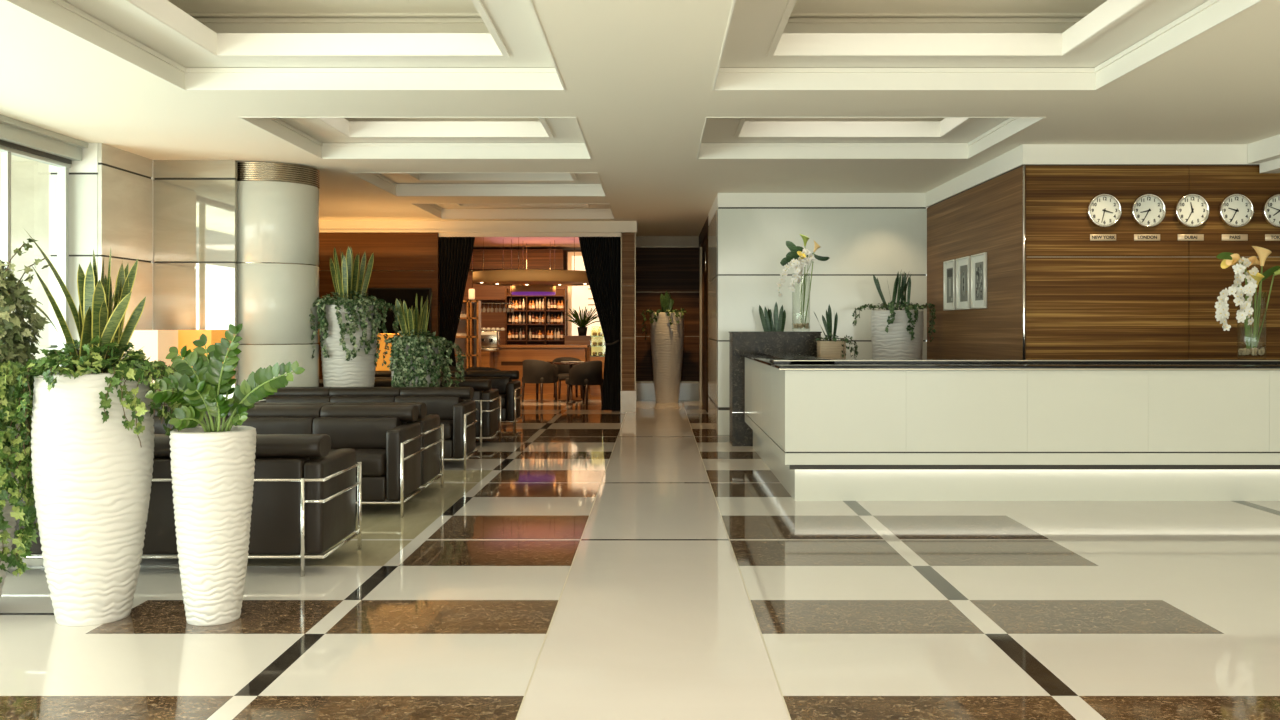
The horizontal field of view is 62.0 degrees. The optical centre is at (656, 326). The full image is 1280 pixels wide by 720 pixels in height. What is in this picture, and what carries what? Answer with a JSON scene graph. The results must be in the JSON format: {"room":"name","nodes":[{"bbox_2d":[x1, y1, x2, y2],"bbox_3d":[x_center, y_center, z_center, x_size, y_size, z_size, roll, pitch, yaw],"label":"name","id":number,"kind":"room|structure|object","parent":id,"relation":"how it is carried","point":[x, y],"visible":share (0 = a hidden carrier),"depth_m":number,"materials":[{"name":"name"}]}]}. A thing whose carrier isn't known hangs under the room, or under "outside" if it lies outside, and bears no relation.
{"room":"lobby","nodes":[
{"label":"lobby","id":0,"kind":"room"},
{"bbox_2d":[49,143,97,349],"bbox_3d":[-5.520,-0.170,10.210,0.460,3.140,0.300,0,0,0],"label":"wall","id":1,"kind":"structure","parent":0,"point":[83,175],"depth_m":10.06,"materials":[{"name":"paint"}]},
{"bbox_2d":[0,145,70,365],"bbox_3d":[-5.575,-0.085,1.020,0.090,2.970,18.040,0,0,0],"label":"window","id":2,"kind":"structure","parent":1,"relation":"in","point":[6,152],"depth_m":9.97,"materials":[{"name":"white glass"}]},
{"bbox_2d":[0,114,87,163],"bbox_3d":[-5.500,-1.635,1.025,0.260,0.209,18.050,0,0,0],"label":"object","id":3,"kind":"structure","parent":1,"relation":"attached to","point":[15,134],"depth_m":9.36,"materials":[{"name":"grey paint"}]},
{"bbox_2d":[0,162,154,358],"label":"window","id":4,"kind":"structure","parent":0,"point":[29,180],"depth_m":11.20,"materials":[{"name":"white glass"}]},
{"bbox_2d":[98,143,152,400],"bbox_3d":[-5.272,-0.170,10.568,0.045,3.140,1.015,0,0,0],"label":"wall","id":5,"kind":"structure","parent":0,"point":[125,183],"depth_m":10.57,"materials":[{"name":"stone"}]},
{"bbox_2d":[153,160,237,398],"bbox_3d":[-4.825,-0.170,11.130,0.850,3.140,0.080,0,0,0],"label":"wall","id":6,"kind":"structure","parent":0,"point":[195,202],"depth_m":11.09,"materials":[{"name":"stone"}]},
{"bbox_2d":[318,233,433,378],"bbox_3d":[-5.580,-0.075,17.595,3.840,2.950,0.210,0,0,0],"label":"wall","id":7,"kind":"structure","parent":0,"point":[401,260],"depth_m":17.50,"materials":[{"name":"brown wood"}]},
{"bbox_2d":[367,288,430,335],"bbox_3d":[-4.230,-0.250,17.471,1.040,0.780,0.053,0,0,0],"label":"television","id":8,"kind":"object","parent":7,"relation":"attached to","point":[389,295],"visible":0.48,"depth_m":17.45,"materials":[{"name":"black"}]},
{"bbox_2d":[434,233,439,336],"bbox_3d":[-3.630,-0.075,17.590,0.060,2.950,0.220,0,0,0],"label":"door frame","id":9,"kind":"structure","parent":7,"relation":"attached to","point":[436,238],"depth_m":17.48,"materials":[{"name":"brown wood"}]},
{"bbox_2d":[439,237,474,366],"bbox_3d":[-3.338,-0.075,17.633,0.648,2.912,0.205,0,0,4],"label":"curtain","id":10,"kind":"object","parent":7,"relation":"hanging from","point":[455,253],"visible":0.66,"depth_m":17.62,"materials":[{"name":"black fabric"}]},
{"bbox_2d":[319,221,636,236],"bbox_3d":[-3.915,-1.615,17.630,7.170,0.249,0.380,0,0,0],"label":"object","id":11,"kind":"structure","parent":7,"relation":"attached to","point":[443,228],"depth_m":17.46,"materials":[{"name":"white paint"}]},
{"bbox_2d":[463,249,580,344],"bbox_3d":[-4.250,-0.310,27.400,6.500,3.420,1.600,0,0,0],"label":"wall","id":12,"kind":"structure","parent":0,"point":[494,259],"depth_m":26.60,"materials":[{"name":"brown wood"}]},
{"bbox_2d":[568,252,600,335],"bbox_3d":[-1.530,-0.250,26.950,1.460,3.300,0.100,0,0,0],"label":"window","id":13,"kind":"structure","parent":12,"relation":"in","point":[581,296],"depth_m":26.97,"materials":[{"name":"white glass"}]},
{"bbox_2d":[473,237,580,249],"bbox_3d":[-4.050,-1.840,23.410,6.900,0.560,11.180,0,0,0],"label":"ceiling","id":14,"kind":"structure","parent":0,"point":[565,243],"depth_m":25.74,"materials":[{"name":"beige paint"}]},
{"bbox_2d":[472,239,514,303],"bbox_3d":[-3.800,-1.275,24.500,1.000,1.490,0.300,0,0,0],"label":"glass rack","id":15,"kind":"object","parent":14,"relation":"hanging from","point":[511,239],"visible":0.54,"depth_m":24.49,"materials":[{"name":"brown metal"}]},
{"bbox_2d":[473,237,588,285],"bbox_3d":[-2.650,-1.490,23.600,2.840,1.060,2.840,0,0,0],"label":"ceiling canopy","id":16,"kind":"object","parent":14,"relation":"hanging from","point":[554,277],"visible":0.87,"depth_m":22.46,"materials":[{"name":"brown wood"}]},
{"bbox_2d":[512,243,555,295],"bbox_3d":[-2.930,-1.390,25.200,1.060,1.260,1.060,0,0,0],"label":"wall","id":17,"kind":"structure","parent":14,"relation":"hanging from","point":[528,290],"depth_m":24.77,"materials":[{"name":"brown"}]},
{"bbox_2d":[577,327,587,335],"bbox_3d":[-1.710,0.100,24.400,0.240,0.200,0.240,0,0,0],"label":"pot","id":18,"kind":"object","parent":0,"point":[582,331],"depth_m":24.31,"materials":[{"name":"black ceramic"}]},
{"bbox_2d":[612,237,620,410],"bbox_3d":[-0.690,-0.170,19.100,0.140,3.140,2.600,0,0,0],"label":"wall","id":19,"kind":"structure","parent":0,"point":[620,237],"depth_m":18.07,"materials":[{"name":"brown wood"}]},
{"bbox_2d":[579,237,620,409],"bbox_3d":[-0.946,-0.075,17.627,0.714,2.912,0.205,0,0,-5],"label":"curtain","id":20,"kind":"object","parent":19,"relation":"hanging from","point":[600,255],"visible":0.98,"depth_m":17.63,"materials":[{"name":"black fabric"}]},
{"bbox_2d":[620,232,635,411],"bbox_3d":[-0.472,-0.080,17.644,0.255,2.960,0.312,0,0,0],"label":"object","id":21,"kind":"structure","parent":19,"relation":"attached to","point":[628,240],"depth_m":17.50,"materials":[{"name":"brown wood"}]},
{"bbox_2d":[0,389,1279,719],"bbox_3d":[0.000,1.500,10.500,15.000,0.200,37.000,0,0,0],"label":"floor","id":22,"kind":"structure","parent":0,"point":[590,562],"depth_m":5.25,"materials":[{"name":"beige tile"}]},
{"bbox_2d":[0,238,50,599],"bbox_3d":[-3.329,0.458,5.162,0.824,1.884,0.699,0,0,28],"label":"plant","id":23,"kind":"object","parent":22,"relation":"on","point":[16,349],"visible":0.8,"depth_m":5.07,"materials":[{"name":"green plant"}]},
{"bbox_2d":[0,613,53,614],"bbox_3d":[-4.150,1.400,5.188,2.800,0.004,0.035,0,0,0],"label":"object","id":24,"kind":"structure","parent":22,"relation":"on","point":[0,613],"depth_m":5.18,"materials":[{"name":"black stone"}]},
{"bbox_2d":[10,230,198,626],"bbox_3d":[-2.659,0.464,5.124,0.900,1.873,0.663,0,0,0],"label":"planter","id":25,"kind":"object","parent":22,"relation":"on","point":[92,433],"visible":0.94,"depth_m":4.96,"materials":[{"name":"grey ceramic"}]},
{"bbox_2d":[121,330,177,382],"bbox_3d":[-4.970,0.715,10.350,0.430,1.370,0.430,0,0,0],"label":"lamp","id":26,"kind":"object","parent":22,"relation":"on","point":[156,344],"visible":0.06,"depth_m":10.13,"materials":[{"name":"beige fabric"}]},
{"bbox_2d":[11,434,361,576],"bbox_3d":[-2.985,1.008,6.339,2.248,0.783,0.747,0,0,0],"label":"sofa","id":27,"kind":"object","parent":22,"relation":"on","point":[304,497],"visible":0.24,"depth_m":5.99,"materials":[{"name":"black leather"}]},
{"bbox_2d":[178,330,226,362],"bbox_3d":[-4.660,0.715,10.860,0.380,1.370,0.380,0,0,0],"label":"lamp","id":28,"kind":"object","parent":22,"relation":"on","point":[185,337],"visible":0.07,"depth_m":10.67,"materials":[{"name":"orange"}]},
{"bbox_2d":[145,324,304,625],"bbox_3d":[-2.069,0.692,5.098,0.835,1.417,0.383,0,0,0],"label":"planter","id":29,"kind":"object","parent":22,"relation":"on","point":[213,463],"visible":1,"depth_m":4.98,"materials":[{"name":"grey ceramic"}]},
{"bbox_2d":[237,162,319,400],"bbox_3d":[-4.240,-0.168,11.670,1.030,3.137,1.030,0,0,0],"label":"round column","id":30,"kind":"structure","parent":22,"relation":"on","point":[278,262],"depth_m":11.23,"materials":[{"name":"white stone"}]},
{"bbox_2d":[153,405,424,517],"bbox_3d":[-2.985,1.008,8.176,2.248,0.783,0.747,0,0,0],"label":"sofa","id":31,"kind":"object","parent":22,"relation":"on","point":[388,448],"visible":0.38,"depth_m":8.20,"materials":[{"name":"black leather"}]},
{"bbox_2d":[153,417,228,433],"bbox_3d":[-3.638,0.825,8.280,0.651,0.255,0.180,0,0,0],"label":"cushion","id":32,"kind":"object","parent":31,"relation":"on","point":[158,427],"depth_m":8.20,"materials":[{"name":"black leather"}]},
{"bbox_2d":[237,417,313,433],"bbox_3d":[-2.985,0.825,8.280,0.651,0.255,0.181,0,0,0],"label":"cushion","id":33,"kind":"object","parent":31,"relation":"on","point":[263,425],"depth_m":8.20,"materials":[{"name":"black leather"}]},
{"bbox_2d":[312,417,400,448],"bbox_3d":[-2.332,0.826,8.281,0.651,0.253,0.180,0,0,0],"label":"cushion","id":34,"kind":"object","parent":31,"relation":"on","point":[344,432],"depth_m":8.19,"materials":[{"name":"black leather"}]},
{"bbox_2d":[329,449,385,476],"bbox_3d":[-2.332,1.025,8.060,0.647,0.180,0.470,0,0,0],"label":"seat cushion","id":35,"kind":"object","parent":31,"relation":"on","point":[373,461],"depth_m":7.84,"materials":[{"name":"black leather"}]},
{"bbox_2d":[162,402,443,487],"bbox_3d":[-2.985,1.008,8.924,2.248,0.783,0.747,0,0,0],"label":"sofa","id":36,"kind":"object","parent":22,"relation":"on","point":[430,424],"visible":0.1,"depth_m":8.74,"materials":[{"name":"black leather"}]},
{"bbox_2d":[309,246,399,386],"bbox_3d":[-3.357,0.250,11.842,1.011,2.299,0.853,0,0,0],"label":"planter","id":37,"kind":"object","parent":22,"relation":"on","point":[349,324],"visible":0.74,"depth_m":11.62,"materials":[{"name":"grey ceramic"}]},
{"bbox_2d":[258,387,477,470],"bbox_3d":[-2.985,1.008,10.741,2.248,0.783,0.747,0,0,0],"label":"sofa","id":38,"kind":"object","parent":22,"relation":"on","point":[458,415],"visible":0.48,"depth_m":10.77,"materials":[{"name":"black leather"}]},
{"bbox_2d":[266,395,331,401],"bbox_3d":[-3.638,0.825,10.845,0.651,0.255,0.180,0,0,0],"label":"cushion","id":39,"kind":"object","parent":38,"relation":"on","point":[271,398],"depth_m":10.77,"materials":[{"name":"black leather"}]},
{"bbox_2d":[330,396,395,402],"bbox_3d":[-2.985,0.825,10.845,0.651,0.255,0.181,0,0,0],"label":"cushion","id":40,"kind":"object","parent":38,"relation":"on","point":[364,399],"depth_m":10.77,"materials":[{"name":"black leather"}]},
{"bbox_2d":[395,396,460,419],"bbox_3d":[-2.332,0.826,10.846,0.651,0.253,0.180,0,0,0],"label":"cushion","id":41,"kind":"object","parent":38,"relation":"on","point":[442,406],"depth_m":10.76,"materials":[{"name":"black leather"}]},
{"bbox_2d":[440,420,452,439],"bbox_3d":[-2.332,1.025,10.625,0.647,0.180,0.470,0,0,0],"label":"seat cushion","id":42,"kind":"object","parent":38,"relation":"on","point":[448,424],"depth_m":10.41,"materials":[{"name":"black leather"}]},
{"bbox_2d":[375,334,400,370],"bbox_3d":[-4.000,0.750,15.750,0.480,1.300,0.480,0,0,0],"label":"lamp","id":43,"kind":"object","parent":22,"relation":"on","point":[379,367],"visible":0.16,"depth_m":15.51,"materials":[{"name":"orange"}]},
{"bbox_2d":[319,379,500,446],"bbox_3d":[-3.045,1.008,12.759,2.248,0.783,0.747,0,0,0],"label":"sofa","id":44,"kind":"object","parent":22,"relation":"on","point":[488,402],"visible":0.26,"depth_m":12.42,"materials":[{"name":"black leather"}]},
{"bbox_2d":[383,293,465,386],"bbox_3d":[-2.597,0.503,11.861,0.877,1.793,0.745,0,0,0],"label":"planter","id":45,"kind":"object","parent":22,"relation":"on","point":[417,359],"visible":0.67,"depth_m":11.65,"materials":[{"name":"green plant"}]},
{"bbox_2d":[375,370,522,429],"bbox_3d":[-3.045,1.008,14.861,2.248,0.783,0.747,0,0,0],"label":"sofa","id":46,"kind":"object","parent":22,"relation":"on","point":[509,390],"visible":0.26,"depth_m":14.88,"materials":[{"name":"black leather"}]},
{"bbox_2d":[375,377,391,378],"bbox_3d":[-3.698,0.825,14.965,0.651,0.255,0.180,0,0,0],"label":"cushion","id":47,"kind":"object","parent":46,"relation":"on","point":[375,377],"depth_m":14.89,"materials":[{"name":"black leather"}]},
{"bbox_2d":[464,377,510,393],"bbox_3d":[-2.392,0.826,14.966,0.651,0.253,0.180,0,0,0],"label":"cushion","id":48,"kind":"object","parent":46,"relation":"on","point":[499,383],"depth_m":14.88,"materials":[{"name":"black leather"}]},
{"bbox_2d":[499,394,505,407],"bbox_3d":[-2.392,1.025,14.745,0.647,0.180,0.470,0,0,0],"label":"seat cushion","id":49,"kind":"object","parent":46,"relation":"on","point":[503,396],"depth_m":14.53,"materials":[{"name":"black leather"}]},
{"bbox_2d":[454,300,480,369],"bbox_3d":[-3.678,0.450,20.150,0.645,1.900,0.300,0,0,0],"label":"wine rack","id":50,"kind":"object","parent":22,"relation":"on","point":[468,335],"visible":0.46,"depth_m":20.21,"materials":[{"name":"brown wood"}]},
{"bbox_2d":[468,289,474,299],"bbox_3d":[-3.500,-0.610,20.100,0.130,0.220,0.130,0,0,0],"label":"lantern","id":51,"kind":"object","parent":50,"relation":"on","point":[471,291],"visible":1,"depth_m":20.05,"materials":[{"name":"beige glass"}]},
{"bbox_2d":[465,367,500,370],"bbox_3d":[-2.624,1.001,16.285,0.619,0.801,0.590,0,0,14],"label":"table","id":52,"kind":"object","parent":22,"relation":"on","point":[469,368],"visible":0.16,"depth_m":16.02,"materials":[{"name":"brown wood"}]},
{"bbox_2d":[481,352,492,367],"bbox_3d":[-3.900,0.950,21.840,1.000,0.900,0.520,0,0,0],"label":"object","id":53,"kind":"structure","parent":22,"relation":"on","point":[486,357],"depth_m":21.60,"materials":[{"name":"brown wood"}]},
{"bbox_2d":[481,331,499,351],"bbox_3d":[-3.570,0.290,21.839,0.620,0.420,0.541,0,0,0],"label":"espresso machine","id":54,"kind":"object","parent":53,"relation":"on","point":[490,340],"visible":0.55,"depth_m":21.76,"materials":[{"name":"silver metal"}]},
{"bbox_2d":[505,289,565,344],"bbox_3d":[-3.010,-0.225,26.470,1.480,1.450,0.340,0,0,0],"label":"shelf","id":55,"kind":"object","parent":22,"relation":"on","point":[560,294],"visible":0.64,"depth_m":26.60,"materials":[{"name":"brown wood"}]},
{"bbox_2d":[550,314,553,323],"bbox_3d":[-2.612,-0.206,26.483,0.092,0.250,0.092,0,0,0],"label":"bottle","id":56,"kind":"object","parent":55,"relation":"on","point":[551,317],"visible":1,"depth_m":26.46,"materials":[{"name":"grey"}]},
{"bbox_2d":[521,359,557,402],"bbox_3d":[-2.208,1.001,19.887,0.619,0.801,0.590,0,0,31],"label":"tub chair","id":57,"kind":"object","parent":22,"relation":"on","point":[534,371],"visible":1,"depth_m":19.64,"materials":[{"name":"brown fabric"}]},
{"bbox_2d":[493,345,589,393],"bbox_3d":[-2.550,0.890,22.500,2.200,1.020,0.720,0,0,0],"label":"bar counter","id":58,"kind":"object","parent":22,"relation":"on","point":[509,357],"depth_m":22.20,"materials":[{"name":"brown wood"}]},
{"bbox_2d":[552,357,581,398],"bbox_3d":[-1.754,1.001,20.964,0.619,0.801,0.590,0,0,-17],"label":"table","id":59,"kind":"object","parent":22,"relation":"on","point":[562,371],"visible":0.41,"depth_m":21.08,"materials":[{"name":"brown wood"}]},
{"bbox_2d":[553,362,581,401],"bbox_3d":[-1.620,1.035,20.050,0.680,0.730,0.680,0,0,0],"label":"bar table","id":60,"kind":"object","parent":22,"relation":"on","point":[570,364],"visible":0.69,"depth_m":20.01,"materials":[{"name":"brown wood"}]},
{"bbox_2d":[563,336,590,388],"bbox_3d":[-1.650,0.800,24.500,0.980,1.200,0.680,0,0,0],"label":"counter","id":61,"kind":"object","parent":22,"relation":"on","point":[569,340],"visible":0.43,"depth_m":24.20,"materials":[{"name":"brown wood"}]},
{"bbox_2d":[565,306,599,335],"bbox_3d":[-1.687,-0.151,24.399,0.879,0.703,0.912,0,0,0],"label":"potted palm","id":62,"kind":"object","parent":61,"relation":"on","point":[582,322],"visible":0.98,"depth_m":24.32,"materials":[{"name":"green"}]},
{"bbox_2d":[565,360,602,405],"bbox_3d":[-1.288,1.001,19.241,0.590,0.801,0.619,0,0,36],"label":"tub chair","id":63,"kind":"object","parent":22,"relation":"on","point":[584,374],"visible":0.98,"depth_m":18.99,"materials":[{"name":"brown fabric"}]},
{"bbox_2d":[590,326,605,395],"bbox_3d":[-1.100,0.690,21.725,0.500,1.420,0.450,0,0,0],"label":"display","id":64,"kind":"object","parent":22,"relation":"on","point":[594,389],"visible":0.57,"depth_m":21.92,"materials":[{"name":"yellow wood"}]},
{"bbox_2d":[641,291,686,402],"bbox_3d":[0.140,0.363,19.725,0.879,2.074,0.734,0,0,0],"label":"planter","id":65,"kind":"object","parent":22,"relation":"on","point":[667,324],"visible":1,"depth_m":19.52,"materials":[{"name":"grey ceramic"}]},
{"bbox_2d":[759,302,785,330],"bbox_3d":[1.470,0.540,13.300,0.424,1.720,0.424,0,0,-34],"label":"plant","id":66,"kind":"object","parent":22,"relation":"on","point":[767,321],"visible":0.02,"depth_m":13.30,"materials":[{"name":"green plant"}]},
{"bbox_2d":[729,331,821,445],"bbox_3d":[1.405,0.728,12.750,1.060,1.345,0.520,0,0,0],"label":"cabinet","id":67,"kind":"object","parent":22,"relation":"on","point":[740,342],"visible":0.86,"depth_m":12.50,"materials":[{"name":"stone"}]},
{"bbox_2d":[792,273,808,328],"bbox_3d":[1.730,-0.295,12.780,0.216,0.700,0.216,0,0,0],"label":"glass vase","id":68,"kind":"object","parent":67,"relation":"on","point":[801,325],"visible":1,"depth_m":12.77,"materials":[{"name":"clear glass"}]},
{"bbox_2d":[776,234,828,326],"bbox_3d":[1.745,-0.556,12.733,0.667,1.123,0.237,0,0,-15],"label":"flower bouquet","id":69,"kind":"object","parent":68,"relation":"in","point":[798,257],"visible":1,"depth_m":12.74,"materials":[{"name":"white plant"}]},
{"bbox_2d":[852,269,936,358],"bbox_3d":[2.972,0.334,13.143,0.836,2.132,0.845,0,0,-43],"label":"planter","id":70,"kind":"object","parent":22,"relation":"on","point":[896,333],"visible":0.57,"depth_m":12.97,"materials":[{"name":"grey ceramic"}]},
{"bbox_2d":[740,351,1279,500],"bbox_3d":[4.034,0.840,10.443,6.132,1.120,4.014,0,0,0],"label":"reception desk","id":71,"kind":"object","parent":22,"relation":"on","point":[826,429],"depth_m":8.46,"materials":[{"name":"paint"}]},
{"bbox_2d":[814,305,858,358],"bbox_3d":[2.018,0.060,11.943,0.522,0.640,0.366,0,0,0],"label":"planter","id":72,"kind":"object","parent":71,"relation":"on","point":[831,348],"visible":0.98,"depth_m":11.83,"materials":[{"name":"beige ceramic"}]},
{"bbox_2d":[740,351,1279,368],"bbox_3d":[4.035,0.308,10.445,6.130,0.052,4.010,0,0,0],"label":"countertop","id":73,"kind":"structure","parent":71,"relation":"on","point":[765,357],"depth_m":9.00,"materials":[{"name":"black stone"}]},
{"bbox_2d":[1238,347,1264,359],"bbox_3d":[5.125,-0.011,9.170,0.224,0.580,0.224,0,0,0],"label":"glass vase","id":74,"kind":"object","parent":71,"relation":"on","point":[1253,351],"visible":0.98,"depth_m":9.13,"materials":[{"name":"clear glass"}]},
{"bbox_2d":[1214,246,1279,348],"bbox_3d":[5.120,-0.229,9.127,0.746,0.938,0.294,0,0,0],"label":"flower bouquet","id":75,"kind":"object","parent":74,"relation":"in","point":[1252,276],"visible":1,"depth_m":9.10,"materials":[{"name":"white plant"}]},
{"bbox_2d":[0,0,1279,235],"bbox_3d":[0.000,-2.370,6.250,16.000,1.260,28.500,0,0,0],"label":"ceiling","id":76,"kind":"structure","parent":0,"point":[638,76],"depth_m":8.47,"materials":[{"name":"white paint"}]},
{"bbox_2d":[4,0,565,89],"bbox_3d":[-2.070,-2.048,6.630,3.000,0.624,2.560,0,0,0],"label":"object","id":77,"kind":"structure","parent":76,"relation":"attached to","point":[185,44],"depth_m":7.59,"materials":[{"name":"white paint"}]},
{"bbox_2d":[238,117,591,158],"bbox_3d":[-2.070,-2.048,9.903,3.000,0.624,2.374,0,0,0],"label":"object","id":78,"kind":"structure","parent":76,"relation":"attached to","point":[321,137],"depth_m":10.61,"materials":[{"name":"white paint"}]},
{"bbox_2d":[350,173,605,195],"bbox_3d":[-2.070,-2.048,13.060,3.000,0.624,2.340,0,0,0],"label":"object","id":79,"kind":"structure","parent":76,"relation":"attached to","point":[396,184],"depth_m":14.09,"materials":[{"name":"white paint"}]},
{"bbox_2d":[412,204,614,218],"bbox_3d":[-2.070,-2.048,16.050,3.000,0.624,2.300,0,0,0],"label":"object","id":80,"kind":"structure","parent":76,"relation":"attached to","point":[442,211],"depth_m":17.08,"materials":[{"name":"white paint"}]},
{"bbox_2d":[696,117,1045,158],"bbox_3d":[1.815,-2.048,9.903,3.020,0.624,2.374,0,0,0],"label":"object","id":81,"kind":"structure","parent":76,"relation":"attached to","point":[722,137],"depth_m":10.61,"materials":[{"name":"white paint"}]},
{"bbox_2d":[712,0,1263,89],"bbox_3d":[1.815,-2.048,6.630,3.020,0.624,2.560,0,0,0],"label":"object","id":82,"kind":"structure","parent":76,"relation":"attached to","point":[768,44],"depth_m":7.59,"materials":[{"name":"white paint"}]},
{"bbox_2d":[636,236,699,399],"bbox_3d":[0.150,-0.170,20.450,1.700,3.140,0.100,0,0,0],"label":"wall","id":83,"kind":"structure","parent":0,"point":[671,264],"depth_m":20.40,"materials":[{"name":"brown wood"}]},
{"bbox_2d":[699,196,716,431],"bbox_3d":[0.895,-0.170,17.250,0.210,3.140,6.280,0,0,0],"label":"wall","id":84,"kind":"structure","parent":0,"point":[712,216],"depth_m":15.71,"materials":[{"name":"beige stone"}]},
{"bbox_2d":[704,237,708,412],"bbox_3d":[0.809,-0.035,17.700,0.062,2.830,1.200,0,0,0],"label":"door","id":85,"kind":"structure","parent":84,"relation":"in","point":[706,283],"depth_m":17.41,"materials":[{"name":"brown wood"}]},
{"bbox_2d":[717,193,926,434],"bbox_3d":[2.145,-0.170,13.950,2.710,3.140,0.300,0,0,0],"label":"wall","id":86,"kind":"structure","parent":0,"point":[862,235],"depth_m":13.80,"materials":[{"name":"white paint"}]},
{"bbox_2d":[927,165,1025,358],"bbox_3d":[3.575,-0.170,11.977,0.150,3.140,3.645,0,0,0],"label":"wall","id":87,"kind":"structure","parent":0,"point":[987,216],"depth_m":11.34,"materials":[{"name":"brown wood"}]},
{"bbox_2d":[943,259,955,309],"bbox_3d":[3.482,-0.495,12.655,0.035,0.590,0.430,0,0,0],"label":"picture frame","id":88,"kind":"object","parent":87,"relation":"attached to","point":[949,267],"visible":0.91,"depth_m":12.67,"materials":[{"name":"white wood"}]},
{"bbox_2d":[947,268,952,302],"bbox_3d":[3.485,-0.495,12.655,0.004,0.410,0.280,0,0,0],"label":"print","id":89,"kind":"object","parent":88,"relation":"attached to","point":[949,270],"depth_m":12.65,"materials":[{"name":"grey paper"}]},
{"bbox_2d":[956,256,970,309],"bbox_3d":[3.482,-0.495,12.090,0.035,0.590,0.480,0,0,0],"label":"picture frame","id":90,"kind":"object","parent":87,"relation":"attached to","point":[963,265],"visible":0.99,"depth_m":12.09,"materials":[{"name":"white wood"}]},
{"bbox_2d":[960,265,966,301],"bbox_3d":[3.485,-0.495,12.090,0.004,0.410,0.280,0,0,0],"label":"print","id":91,"kind":"object","parent":90,"relation":"attached to","point":[963,268],"depth_m":12.09,"materials":[{"name":"grey paper"}]},
{"bbox_2d":[971,252,986,308],"bbox_3d":[3.482,-0.495,11.510,0.035,0.590,0.480,0,0,0],"label":"picture frame","id":92,"kind":"object","parent":87,"relation":"attached to","point":[978,261],"visible":1,"depth_m":11.51,"materials":[{"name":"white"}]},
{"bbox_2d":[975,262,982,300],"bbox_3d":[3.485,-0.495,11.510,0.004,0.410,0.280,0,0,0],"label":"print","id":93,"kind":"object","parent":92,"relation":"attached to","point":[978,265],"depth_m":11.52,"materials":[{"name":"grey paper"}]},
{"bbox_2d":[1023,165,1024,358],"bbox_3d":[3.500,-0.070,10.146,0.024,2.940,0.024,0,0,0],"label":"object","id":94,"kind":"structure","parent":87,"relation":"attached to","point":[1023,165],"depth_m":10.13,"materials":[{"name":"silver metal"}]},
{"bbox_2d":[1026,165,1279,358],"bbox_3d":[5.360,-0.170,10.250,3.680,3.140,0.200,0,0,0],"label":"wall","id":95,"kind":"structure","parent":0,"point":[1122,298],"depth_m":10.15,"materials":[{"name":"brown wood"}]},
{"bbox_2d":[926,144,1259,206],"bbox_3d":[5.340,-1.645,11.960,3.720,0.189,3.660,0,0,0],"label":"crown molding","id":96,"kind":"structure","parent":95,"relation":"attached to","point":[1024,154],"depth_m":10.13,"materials":[{"name":"white paint"}]},
{"bbox_2d":[1090,234,1115,240],"bbox_3d":[4.255,-0.854,10.146,0.248,0.060,0.010,0,0,0],"label":"name plate","id":97,"kind":"object","parent":95,"relation":"attached to","point":[1093,237],"visible":1,"depth_m":10.14,"materials":[{"name":"gold metal"}]},
{"bbox_2d":[1087,194,1121,227],"bbox_3d":[4.255,-1.107,10.122,0.322,0.322,0.052,0,0,0],"label":"wall clock","id":98,"kind":"object","parent":95,"relation":"attached to","point":[1103,210],"visible":1,"depth_m":10.12,"materials":[{"name":"silver metal"}]},
{"bbox_2d":[1134,234,1159,240],"bbox_3d":[4.674,-0.854,10.146,0.248,0.060,0.010,0,0,0],"label":"name plate","id":99,"kind":"object","parent":95,"relation":"attached to","point":[1137,237],"visible":1,"depth_m":10.14,"materials":[{"name":"gold metal"}]},
{"bbox_2d":[1131,194,1165,227],"bbox_3d":[4.674,-1.107,10.122,0.322,0.322,0.052,0,0,0],"label":"wall clock","id":100,"kind":"object","parent":95,"relation":"attached to","point":[1147,210],"visible":1,"depth_m":10.12,"materials":[{"name":"silver metal"}]},
{"bbox_2d":[1178,234,1203,240],"bbox_3d":[5.089,-0.854,10.146,0.248,0.060,0.010,0,0,0],"label":"name plate","id":101,"kind":"object","parent":95,"relation":"attached to","point":[1181,237],"visible":1,"depth_m":10.14,"materials":[{"name":"gold metal"}]},
{"bbox_2d":[1174,194,1209,227],"bbox_3d":[5.089,-1.107,10.122,0.322,0.322,0.052,0,0,0],"label":"wall clock","id":102,"kind":"object","parent":95,"relation":"attached to","point":[1191,210],"visible":1,"depth_m":10.12,"materials":[{"name":"silver metal"}]},
{"bbox_2d":[1222,234,1247,240],"bbox_3d":[5.509,-0.854,10.146,0.248,0.060,0.010,0,0,0],"label":"name plate","id":103,"kind":"object","parent":95,"relation":"attached to","point":[1225,237],"visible":1,"depth_m":10.14,"materials":[{"name":"gold metal"}]},
{"bbox_2d":[1218,194,1253,227],"bbox_3d":[5.509,-1.107,10.122,0.322,0.322,0.052,0,0,0],"label":"wall clock","id":104,"kind":"object","parent":95,"relation":"attached to","point":[1235,210],"visible":1,"depth_m":10.12,"materials":[{"name":"silver metal"}]},
{"bbox_2d":[1248,134,1279,172],"bbox_3d":[6.410,-1.599,2.060,1.580,0.279,16.120,0,0,0],"label":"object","id":105,"kind":"structure","parent":95,"relation":"attached to","point":[1265,152],"depth_m":9.89,"materials":[{"name":"white paint"}]},
{"bbox_2d":[1262,194,1279,227],"bbox_3d":[5.924,-1.107,10.122,0.322,0.322,0.052,0,0,0],"label":"wall clock","id":106,"kind":"object","parent":95,"relation":"attached to","point":[1270,208],"visible":1,"depth_m":10.12,"materials":[{"name":"silver metal"}]},
{"bbox_2d":[1265,234,1279,240],"bbox_3d":[5.924,-0.854,10.146,0.248,0.060,0.010,0,0,0],"label":"name plate","id":107,"kind":"object","parent":95,"relation":"attached to","point":[1268,237],"visible":1,"depth_m":10.14,"materials":[{"name":"gold metal"}]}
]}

